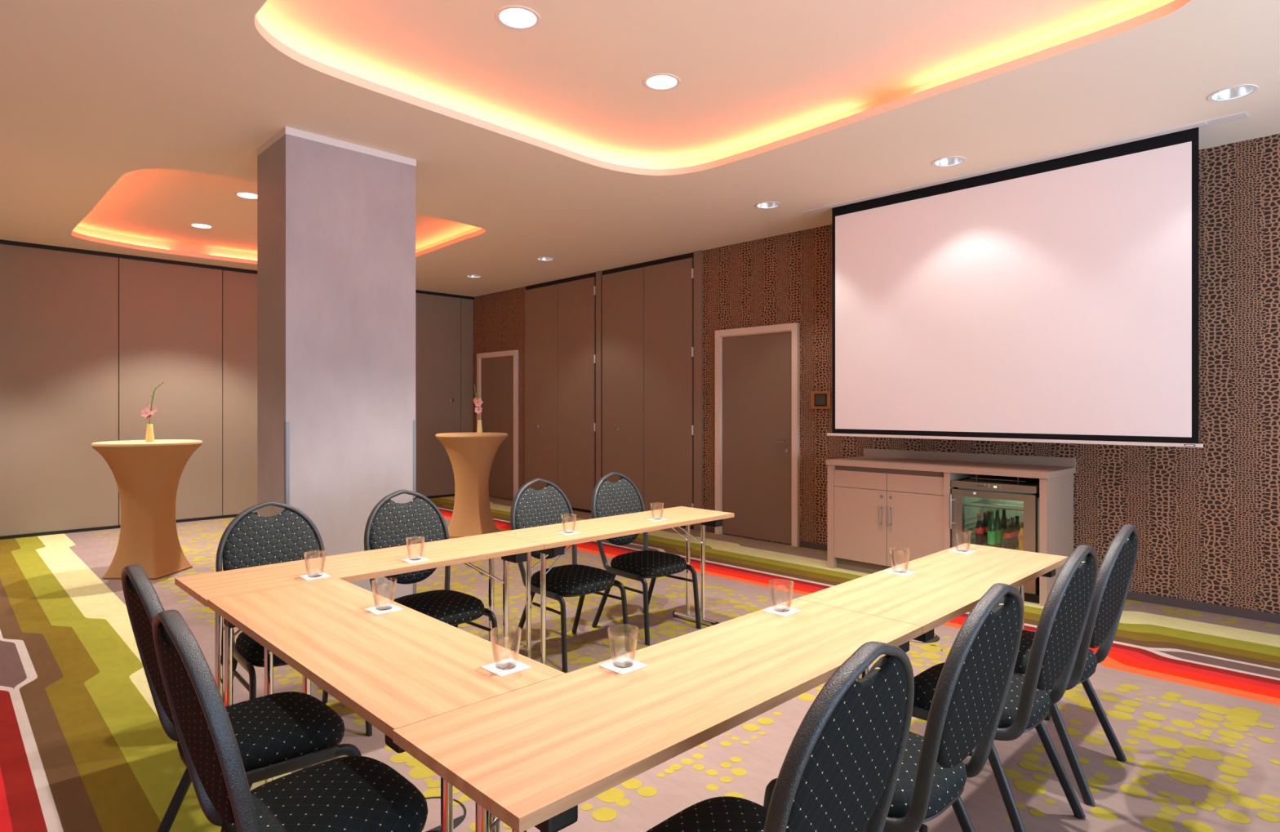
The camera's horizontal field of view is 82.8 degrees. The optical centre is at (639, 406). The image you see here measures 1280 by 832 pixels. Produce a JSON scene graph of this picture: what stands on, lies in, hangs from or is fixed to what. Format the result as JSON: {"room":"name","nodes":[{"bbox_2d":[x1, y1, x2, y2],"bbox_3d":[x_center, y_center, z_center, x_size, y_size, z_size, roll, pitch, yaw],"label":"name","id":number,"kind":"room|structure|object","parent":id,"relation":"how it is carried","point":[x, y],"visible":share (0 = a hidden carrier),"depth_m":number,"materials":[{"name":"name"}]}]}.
{"room":"hotel meeting room","nodes":[
{"label":"hotel meeting room","id":0,"kind":"room"},
{"bbox_2d":[0,239,474,539],"bbox_3d":[-5.419,-0.188,9.265,7.462,3.215,0.132,0,0,-44],"label":"wall","id":1,"kind":"structure","parent":0,"point":[87,337],"depth_m":8.63,"materials":[{"name":"brown"}]},
{"bbox_2d":[0,0,1279,297],"bbox_3d":[-0.957,-1.880,4.700,7.462,0.170,12.660,0,0,-44],"label":"ceiling","id":2,"kind":"structure","parent":0,"point":[126,125],"depth_m":4.46,"materials":[{"name":"beige paint"}]},
{"bbox_2d":[189,222,213,228],"bbox_3d":[-4.754,-2.010,7.868,0.226,0.099,0.226,0,0,-44],"label":"recessed light","id":3,"kind":"object","parent":2,"relation":"in","point":[193,224],"visible":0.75,"depth_m":7.90,"materials":[{"name":"white"}]},
{"bbox_2d":[234,191,257,199],"bbox_3d":[-3.636,-2.010,6.738,0.226,0.099,0.226,0,0,-44],"label":"recessed light","id":4,"kind":"object","parent":2,"relation":"in","point":[248,195],"visible":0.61,"depth_m":6.75,"materials":[{"name":"white"}]},
{"bbox_2d":[465,274,482,277],"bbox_3d":[-2.277,-1.843,9.940,0.226,0.104,0.226,0,0,-44],"label":"recessed light","id":5,"kind":"object","parent":2,"relation":"in","point":[468,275],"visible":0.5,"depth_m":10.01,"materials":[{"name":"white"}]},
{"bbox_2d":[495,5,540,30],"bbox_3d":[-0.616,-2.010,3.663,0.226,0.099,0.226,0,0,-44],"label":"recessed light","id":6,"kind":"object","parent":2,"relation":"in","point":[514,17],"visible":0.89,"depth_m":3.67,"materials":[{"name":"white"}]},
{"bbox_2d":[536,256,555,261],"bbox_3d":[-1.145,-1.843,8.782,0.226,0.104,0.226,0,0,-44],"label":"recessed light","id":7,"kind":"object","parent":2,"relation":"in","point":[544,258],"visible":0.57,"depth_m":8.86,"materials":[{"name":"white"}]},
{"bbox_2d":[643,73,679,90],"bbox_3d":[0.131,-2.010,4.386,0.226,0.099,0.226,0,0,-44],"label":"recessed light","id":8,"kind":"object","parent":2,"relation":"in","point":[657,82],"visible":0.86,"depth_m":4.40,"materials":[{"name":"white"}]},
{"bbox_2d":[755,201,780,208],"bbox_3d":[1.134,-1.843,6.450,0.226,0.104,0.226,0,0,-44],"label":"recessed light","id":9,"kind":"object","parent":2,"relation":"in","point":[764,205],"visible":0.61,"depth_m":6.52,"materials":[{"name":"white"}]},
{"bbox_2d":[932,155,965,167],"bbox_3d":[2.256,-1.843,5.303,0.226,0.104,0.226,0,0,-44],"label":"recessed light","id":10,"kind":"object","parent":2,"relation":"in","point":[950,161],"visible":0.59,"depth_m":5.37,"materials":[{"name":"white metal"}]},
{"bbox_2d":[800,111,1248,447],"bbox_3d":[2.607,-0.769,5.573,0.120,2.052,3.165,0,0,-44],"label":"projection screen","id":11,"kind":"object","parent":2,"relation":"hanging from","point":[1053,298],"visible":1,"depth_m":5.34,"materials":[{"name":"white fabric"}]},
{"bbox_2d":[1207,84,1257,102],"bbox_3d":[3.385,-1.843,4.148,0.226,0.104,0.226,0,0,-44],"label":"recessed light","id":12,"kind":"object","parent":2,"relation":"in","point":[1230,93],"visible":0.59,"depth_m":4.20,"materials":[{"name":"white metal"}]},
{"bbox_2d":[0,496,1279,831],"bbox_3d":[-0.992,1.419,4.700,7.612,0.001,12.710,0,0,-44],"label":"floor","id":13,"kind":"structure","parent":0,"point":[1190,699],"depth_m":3.45,"materials":[{"name":"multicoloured carpet"}]},
{"bbox_2d":[91,439,202,579],"bbox_3d":[-4.204,0.857,6.211,0.788,1.124,0.788,0,0,-44],"label":"bar table","id":14,"kind":"object","parent":13,"relation":"on","point":[147,475],"visible":0.89,"depth_m":6.04,"materials":[{"name":"brown fabric"}]},
{"bbox_2d":[145,423,154,441],"bbox_3d":[-4.195,0.220,6.212,0.064,0.149,0.064,0,0,-44],"label":"bud vase","id":15,"kind":"object","parent":14,"relation":"on","point":[149,437],"visible":1,"depth_m":6.19,"materials":[{"name":"yellow ceramic"}]},
{"bbox_2d":[141,381,164,423],"bbox_3d":[-4.170,-0.015,6.206,0.192,0.409,0.037,0,0,-4],"label":"gladiolus","id":16,"kind":"object","parent":15,"relation":"in","point":[148,411],"visible":1,"depth_m":6.21,"materials":[{"name":"pink plant"}]},
{"bbox_2d":[121,564,361,831],"bbox_3d":[-1.205,0.931,2.207,0.595,0.987,0.485,0,0,-44],"label":"banquet chair","id":17,"kind":"object","parent":13,"relation":"on","point":[281,733],"visible":0.68,"depth_m":2.15,"materials":[{"name":"black fabric"}]},
{"bbox_2d":[215,501,372,736],"bbox_3d":[-1.534,0.931,3.179,0.485,0.987,0.595,0,0,-44],"label":"banquet chair","id":18,"kind":"object","parent":13,"relation":"on","point":[250,540],"visible":0.44,"depth_m":3.28,"materials":[{"name":"black fabric"}]},
{"bbox_2d":[151,608,440,831],"bbox_3d":[-0.812,0.931,1.754,0.595,0.987,0.485,0,0,-44],"label":"banquet chair","id":19,"kind":"object","parent":13,"relation":"on","point":[348,793],"visible":1,"depth_m":1.68,"materials":[{"name":"black fabric"}]},
{"bbox_2d":[257,126,416,599],"bbox_3d":[-2.145,-0.188,5.158,0.899,3.215,0.571,0,0,-44],"label":"column","id":20,"kind":"structure","parent":13,"relation":"on","point":[336,422],"depth_m":4.92,"materials":[{"name":"paint"}]},
{"bbox_2d":[174,533,543,706],"bbox_3d":[-1.179,1.054,3.285,1.497,0.731,0.465,0,0,-44],"label":"folding table","id":21,"kind":"object","parent":13,"relation":"on","point":[385,562],"visible":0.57,"depth_m":3.16,"materials":[{"name":"brown wood"}]},
{"bbox_2d":[299,573,330,580],"bbox_3d":[-1.321,0.688,2.949,0.094,0.002,0.094,0,0,-44],"label":"coaster","id":22,"kind":"object","parent":21,"relation":"on","point":[305,576],"visible":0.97,"depth_m":2.94,"materials":[{"name":"white paper"}]},
{"bbox_2d":[303,551,325,577],"bbox_3d":[-1.321,0.639,2.949,0.082,0.096,0.082,0,0,-44],"label":"water glass","id":23,"kind":"object","parent":22,"relation":"on","point":[304,554],"visible":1,"depth_m":2.95,"materials":[{"name":"clear glass"}]},
{"bbox_2d":[400,556,430,562],"bbox_3d":[-1.013,0.688,3.271,0.094,0.002,0.094,0,0,-44],"label":"coaster","id":24,"kind":"object","parent":21,"relation":"on","point":[408,560],"visible":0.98,"depth_m":3.25,"materials":[{"name":"white paper"}]},
{"bbox_2d":[405,537,424,559],"bbox_3d":[-1.014,0.639,3.274,0.082,0.096,0.082,0,0,-40],"label":"water glass","id":25,"kind":"object","parent":24,"relation":"on","point":[413,557],"visible":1,"depth_m":3.27,"materials":[{"name":"clear glass"}]},
{"bbox_2d":[208,577,564,831],"bbox_3d":[-0.870,1.054,2.238,0.465,0.731,1.460,0,0,-44],"label":"folding table","id":26,"kind":"object","parent":13,"relation":"on","point":[395,669],"visible":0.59,"depth_m":2.04,"materials":[{"name":"brown wood"}]},
{"bbox_2d":[364,603,403,614],"bbox_3d":[-0.871,0.688,2.471,0.094,0.002,0.094,0,0,-44],"label":"coaster","id":27,"kind":"object","parent":26,"relation":"on","point":[373,610],"visible":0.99,"depth_m":2.45,"materials":[{"name":"white paper"}]},
{"bbox_2d":[371,578,396,610],"bbox_3d":[-0.872,0.639,2.474,0.082,0.096,0.082,0,0,43],"label":"water glass","id":28,"kind":"object","parent":27,"relation":"on","point":[384,606],"visible":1,"depth_m":2.47,"materials":[{"name":"clear glass"}]},
{"bbox_2d":[480,657,531,676],"bbox_3d":[-0.354,0.688,1.919,0.094,0.002,0.094,0,0,-44],"label":"coaster","id":29,"kind":"object","parent":26,"relation":"on","point":[520,666],"visible":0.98,"depth_m":1.90,"materials":[{"name":"white paper"}]},
{"bbox_2d":[489,627,521,669],"bbox_3d":[-0.355,0.639,1.923,0.082,0.096,0.082,0,0,-14],"label":"water glass","id":30,"kind":"object","parent":29,"relation":"on","point":[506,664],"visible":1,"depth_m":1.91,"materials":[{"name":"clear glass"}]},
{"bbox_2d":[364,489,498,644],"bbox_3d":[-1.062,0.931,3.648,0.485,0.987,0.595,0,0,-44],"label":"banquet chair","id":31,"kind":"object","parent":13,"relation":"on","point":[388,524],"visible":0.61,"depth_m":3.71,"materials":[{"name":"black fabric"}]},
{"bbox_2d":[425,796,440,799],"bbox_3d":[-0.750,1.418,2.629,0.044,0.005,0.037,0,0,-44],"label":"floor outlet","id":32,"kind":"object","parent":13,"relation":"on","point":[428,797],"depth_m":2.63,"materials":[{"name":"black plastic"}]},
{"bbox_2d":[427,825,440,831],"bbox_3d":[-0.683,1.418,2.432,0.044,0.005,0.029,0,0,-44],"label":"floor outlet","id":33,"kind":"object","parent":13,"relation":"on","point":[438,828],"depth_m":2.44,"materials":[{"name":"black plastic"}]},
{"bbox_2d":[453,798,466,829],"bbox_3d":[-0.648,1.418,2.532,0.102,0.005,0.168,0,0,-44],"label":"floor outlet","id":34,"kind":"object","parent":13,"relation":"on","point":[457,821],"depth_m":2.50,"materials":[{"name":"grey metal"}]},
{"bbox_2d":[435,432,507,537],"bbox_3d":[-1.874,0.857,8.097,0.788,1.124,0.788,0,0,-44],"label":"bar table","id":35,"kind":"object","parent":13,"relation":"on","point":[471,455],"visible":0.89,"depth_m":7.92,"materials":[{"name":"brown fabric"}]},
{"bbox_2d":[476,419,482,433],"bbox_3d":[-1.789,0.220,8.097,0.064,0.149,0.064,0,0,-44],"label":"bud vase","id":36,"kind":"object","parent":35,"relation":"on","point":[479,429],"visible":1,"depth_m":8.07,"materials":[{"name":"yellow ceramic"}]},
{"bbox_2d":[473,384,483,420],"bbox_3d":[-1.807,-0.032,8.091,0.112,0.445,0.032,0,0,-1],"label":"gladiolus","id":37,"kind":"object","parent":36,"relation":"in","point":[477,402],"visible":1,"depth_m":8.09,"materials":[{"name":"pink plant"}]},
{"bbox_2d":[510,478,630,671],"bbox_3d":[-0.433,0.931,4.256,0.485,0.987,0.595,0,0,-44],"label":"banquet chair","id":38,"kind":"object","parent":13,"relation":"on","point":[530,508],"visible":0.77,"depth_m":4.23,"materials":[{"name":"black fabric"}]},
{"bbox_2d":[493,506,734,664],"bbox_3d":[-0.096,1.054,4.343,1.527,0.731,0.465,0,0,-44],"label":"folding table","id":39,"kind":"object","parent":13,"relation":"on","point":[554,543],"visible":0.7,"depth_m":4.20,"materials":[{"name":"brown wood"}]},
{"bbox_2d":[556,530,581,534],"bbox_3d":[-0.388,0.688,3.969,0.094,0.002,0.094,0,0,-44],"label":"coaster","id":40,"kind":"object","parent":39,"relation":"on","point":[562,532],"visible":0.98,"depth_m":3.97,"materials":[{"name":"white paper"}]},
{"bbox_2d":[561,514,576,533],"bbox_3d":[-0.389,0.639,3.973,0.082,0.096,0.082,0,0,-24],"label":"water glass","id":41,"kind":"object","parent":40,"relation":"on","point":[562,514],"visible":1,"depth_m":3.96,"materials":[{"name":"clear glass"}]},
{"bbox_2d":[647,517,666,520],"bbox_3d":[0.106,0.688,4.444,0.094,0.002,0.094,0,0,-44],"label":"coaster","id":42,"kind":"object","parent":39,"relation":"on","point":[661,519],"visible":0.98,"depth_m":4.43,"materials":[{"name":"white paper"}]},
{"bbox_2d":[650,502,663,519],"bbox_3d":[0.105,0.639,4.447,0.082,0.096,0.082,0,0,18],"label":"water glass","id":43,"kind":"object","parent":42,"relation":"on","point":[656,517],"visible":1,"depth_m":4.44,"materials":[{"name":"clear glass"}]},
{"bbox_2d":[591,471,701,644],"bbox_3d":[0.014,0.931,4.692,0.485,0.987,0.595,0,0,-44],"label":"banquet chair","id":44,"kind":"object","parent":13,"relation":"on","point":[623,496],"visible":0.84,"depth_m":4.66,"materials":[{"name":"black fabric"}]},
{"bbox_2d":[392,598,922,831],"bbox_3d":[0.180,1.054,1.914,1.523,0.731,0.465,0,0,-44],"label":"folding table","id":45,"kind":"object","parent":13,"relation":"on","point":[527,757],"visible":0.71,"depth_m":1.63,"materials":[{"name":"brown wood"}]},
{"bbox_2d":[598,656,648,675],"bbox_3d":[-0.044,0.688,1.931,0.094,0.002,0.094,0,0,-44],"label":"coaster","id":46,"kind":"object","parent":45,"relation":"on","point":[609,665],"visible":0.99,"depth_m":1.92,"materials":[{"name":"white paper"}]},
{"bbox_2d":[607,626,638,667],"bbox_3d":[-0.045,0.639,1.935,0.082,0.096,0.082,0,0,-4],"label":"water glass","id":47,"kind":"object","parent":46,"relation":"on","point":[624,662],"visible":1,"depth_m":1.92,"materials":[{"name":"clear glass"}]},
{"bbox_2d":[762,606,800,616],"bbox_3d":[0.479,0.688,2.451,0.094,0.002,0.094,0,0,-44],"label":"coaster","id":48,"kind":"object","parent":45,"relation":"on","point":[792,611],"visible":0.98,"depth_m":2.43,"materials":[{"name":"white paper"}]},
{"bbox_2d":[768,579,793,612],"bbox_3d":[0.478,0.639,2.455,0.082,0.096,0.082,0,0,32],"label":"water glass","id":49,"kind":"object","parent":48,"relation":"on","point":[780,608],"visible":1,"depth_m":2.45,"materials":[{"name":"clear glass"}]},
{"bbox_2d":[646,640,914,831],"bbox_3d":[0.237,0.931,1.545,0.485,0.987,0.595,0,0,-44],"label":"banquet chair","id":50,"kind":"object","parent":13,"relation":"on","point":[839,771],"visible":1,"depth_m":1.36,"materials":[{"name":"black fabric"}]},
{"bbox_2d":[763,582,1023,831],"bbox_3d":[0.699,0.931,1.996,0.485,0.987,0.595,0,0,-44],"label":"banquet chair","id":51,"kind":"object","parent":13,"relation":"on","point":[972,687],"visible":0.7,"depth_m":1.80,"materials":[{"name":"black fabric"}]},
{"bbox_2d":[797,542,1068,831],"bbox_3d":[1.268,1.054,2.977,1.514,0.731,0.465,0,0,-44],"label":"folding table","id":52,"kind":"object","parent":13,"relation":"on","point":[945,585],"visible":0.5,"depth_m":2.81,"materials":[{"name":"brown wood"}]},
{"bbox_2d":[884,568,915,575],"bbox_3d":[1.085,0.688,3.026,0.094,0.002,0.094,0,0,-44],"label":"coaster","id":53,"kind":"object","parent":52,"relation":"on","point":[908,572],"visible":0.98,"depth_m":3.01,"materials":[{"name":"white paper"}]},
{"bbox_2d":[889,546,910,573],"bbox_3d":[1.085,0.639,3.029,0.082,0.096,0.082,0,0,38],"label":"water glass","id":54,"kind":"object","parent":53,"relation":"on","point":[900,570],"visible":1,"depth_m":3.02,"materials":[{"name":"clear glass"}]},
{"bbox_2d":[949,548,976,554],"bbox_3d":[1.542,0.688,3.466,0.094,0.002,0.094,0,0,-44],"label":"coaster","id":55,"kind":"object","parent":52,"relation":"on","point":[954,549],"visible":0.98,"depth_m":3.45,"materials":[{"name":"white paper"}]},
{"bbox_2d":[952,529,971,551],"bbox_3d":[1.541,0.639,3.469,0.082,0.096,0.082,0,0,-11],"label":"water glass","id":56,"kind":"object","parent":55,"relation":"on","point":[953,531],"visible":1,"depth_m":3.46,"materials":[{"name":"clear glass"}]},
{"bbox_2d":[826,464,1073,606],"bbox_3d":[2.491,0.966,6.000,0.674,0.908,1.765,0,0,-44],"label":"base cabinet","id":57,"kind":"object","parent":13,"relation":"on","point":[870,511],"visible":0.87,"depth_m":5.96,"materials":[{"name":"beige laminate"}]},
{"bbox_2d":[826,448,1075,479],"bbox_3d":[2.506,0.451,6.012,0.668,0.118,1.785,0,0,-44],"label":"countertop","id":58,"kind":"structure","parent":57,"relation":"on","point":[996,464],"depth_m":5.92,"materials":[{"name":"beige laminate"}]},
{"bbox_2d":[949,474,1039,603],"bbox_3d":[2.829,0.970,5.618,0.643,0.900,0.610,0,0,-44],"label":"fridge","id":59,"kind":"object","parent":13,"relation":"on","point":[969,497],"visible":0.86,"depth_m":5.56,"materials":[{"name":"grey"}]},
{"bbox_2d":[974,513,983,545],"bbox_3d":[2.625,0.953,5.612,0.060,0.257,0.060,0,0,-44],"label":"drink bottle","id":60,"kind":"object","parent":59,"relation":"in","point":[979,530],"visible":0.87,"depth_m":5.59,"materials":[{"name":"black"}]},
{"bbox_2d":[982,511,988,546],"bbox_3d":[2.701,0.953,5.677,0.060,0.257,0.060,0,0,-44],"label":"drink bottle","id":61,"kind":"object","parent":59,"relation":"in","point":[984,522],"visible":0.62,"depth_m":5.66,"materials":[{"name":"black glass"}]},
{"bbox_2d":[986,511,990,522],"bbox_3d":[2.764,0.953,5.756,0.060,0.257,0.060,0,0,-44],"label":"drink bottle","id":62,"kind":"object","parent":59,"relation":"on","point":[987,512],"visible":0.2,"depth_m":5.75,"materials":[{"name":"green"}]},
{"bbox_2d":[987,509,995,546],"bbox_3d":[2.691,0.934,5.553,0.060,0.294,0.060,0,0,-44],"label":"drink bottle","id":63,"kind":"object","parent":59,"relation":"on","point":[991,525],"visible":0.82,"depth_m":5.53,"materials":[{"name":"green glass"}]},
{"bbox_2d":[964,499,1023,511],"bbox_3d":[2.861,0.765,5.649,0.454,0.008,0.530,0,0,-44],"label":"wire shelf","id":64,"kind":"object","parent":59,"relation":"attached to","point":[968,503],"depth_m":5.79,"materials":[{"name":"silver metal"}]},
{"bbox_2d":[994,508,1001,547],"bbox_3d":[2.764,0.934,5.613,0.060,0.294,0.060,0,0,-44],"label":"drink bottle","id":65,"kind":"object","parent":59,"relation":"in","point":[997,522],"visible":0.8,"depth_m":5.59,"materials":[{"name":"green glass"}]},
{"bbox_2d":[1000,507,1006,546],"bbox_3d":[2.845,0.934,5.673,0.060,0.294,0.060,0,0,-44],"label":"drink bottle","id":66,"kind":"object","parent":59,"relation":"on","point":[1003,521],"visible":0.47,"depth_m":5.66,"materials":[{"name":"green glass"}]},
{"bbox_2d":[1003,518,1012,549],"bbox_3d":[2.774,0.962,5.469,0.060,0.239,0.060,0,0,-44],"label":"drink bottle","id":67,"kind":"object","parent":59,"relation":"on","point":[1007,534],"visible":0.84,"depth_m":5.45,"materials":[{"name":"black glass"}]},
{"bbox_2d":[1009,517,1017,549],"bbox_3d":[2.841,0.962,5.534,0.060,0.239,0.060,0,0,-44],"label":"drink bottle","id":68,"kind":"object","parent":59,"relation":"on","point":[1012,519],"visible":0.72,"depth_m":5.51,"materials":[{"name":"black"}]},
{"bbox_2d":[1014,515,1020,547],"bbox_3d":[2.912,0.962,5.604,0.060,0.239,0.060,0,0,-44],"label":"drink bottle","id":69,"kind":"object","parent":59,"relation":"on","point":[1017,525],"visible":0.44,"depth_m":5.58,"materials":[{"name":"black glass"}]},
{"bbox_2d":[1017,521,1023,551],"bbox_3d":[2.845,0.967,5.396,0.060,0.229,0.060,0,0,-44],"label":"drink bottle","id":70,"kind":"object","parent":59,"relation":"in","point":[1020,536],"visible":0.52,"depth_m":5.38,"materials":[{"name":"orange"}]},
{"bbox_2d":[911,544,1097,831],"bbox_3d":[1.212,0.931,2.497,0.485,0.987,0.595,0,0,-44],"label":"banquet chair","id":71,"kind":"object","parent":13,"relation":"on","point":[1060,628],"visible":0.62,"depth_m":2.31,"materials":[{"name":"black fabric"}]},
{"bbox_2d":[1013,524,1139,804],"bbox_3d":[1.625,0.931,2.901,0.485,0.987,0.595,0,0,-44],"label":"banquet chair","id":72,"kind":"object","parent":13,"relation":"on","point":[1115,572],"visible":0.6,"depth_m":2.69,"materials":[{"name":"black fabric"}]},
{"bbox_2d":[473,133,1279,613],"bbox_3d":[1.705,-0.188,7.386,0.100,3.215,12.780,0,0,-44],"label":"wall","id":73,"kind":"structure","parent":0,"point":[1206,518],"depth_m":5.15,"materials":[{"name":"paper"}]},
{"bbox_2d":[476,349,518,499],"bbox_3d":[-2.238,0.280,11.299,0.069,2.280,1.094,0,0,-44],"label":"door","id":74,"kind":"structure","parent":73,"relation":"in","point":[497,374],"depth_m":11.23,"materials":[{"name":"beige paint"}]},
{"bbox_2d":[524,276,595,510],"bbox_3d":[-1.143,-0.175,10.193,0.047,3.110,1.599,0,0,-44],"label":"door","id":75,"kind":"structure","parent":73,"relation":"in","point":[560,318],"depth_m":10.13,"materials":[{"name":"brown paint"}]},
{"bbox_2d":[525,249,702,531],"bbox_3d":[-0.494,-0.188,9.543,0.030,3.215,3.460,0,0,-44],"label":"trim","id":76,"kind":"structure","parent":73,"relation":"attached to","point":[697,255],"depth_m":8.38,"materials":[{"name":"brown paint"}]},
{"bbox_2d":[602,257,693,526],"bbox_3d":[0.066,-0.175,8.957,0.047,3.110,1.594,0,0,-44],"label":"door","id":77,"kind":"structure","parent":73,"relation":"in","point":[648,348],"depth_m":8.89,"materials":[{"name":"brown paint"}]},
{"bbox_2d":[715,322,799,546],"bbox_3d":[1.225,0.281,7.756,0.069,2.278,1.081,0,0,-44],"label":"door","id":78,"kind":"structure","parent":73,"relation":"in","point":[757,374],"depth_m":7.73,"materials":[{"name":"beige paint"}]},
{"bbox_2d":[810,391,831,408],"bbox_3d":[1.794,-0.070,7.207,0.020,0.176,0.224,0,0,-44],"label":"wall control panel","id":79,"kind":"object","parent":73,"relation":"attached to","point":[819,399],"visible":1,"depth_m":7.20,"materials":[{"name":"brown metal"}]},
{"bbox_2d":[705,525,1279,623],"bbox_3d":[2.151,1.390,6.850,0.012,0.060,11.390,0,0,-44],"label":"baseboard","id":80,"kind":"structure","parent":73,"relation":"attached to","point":[1166,601],"depth_m":5.08,"materials":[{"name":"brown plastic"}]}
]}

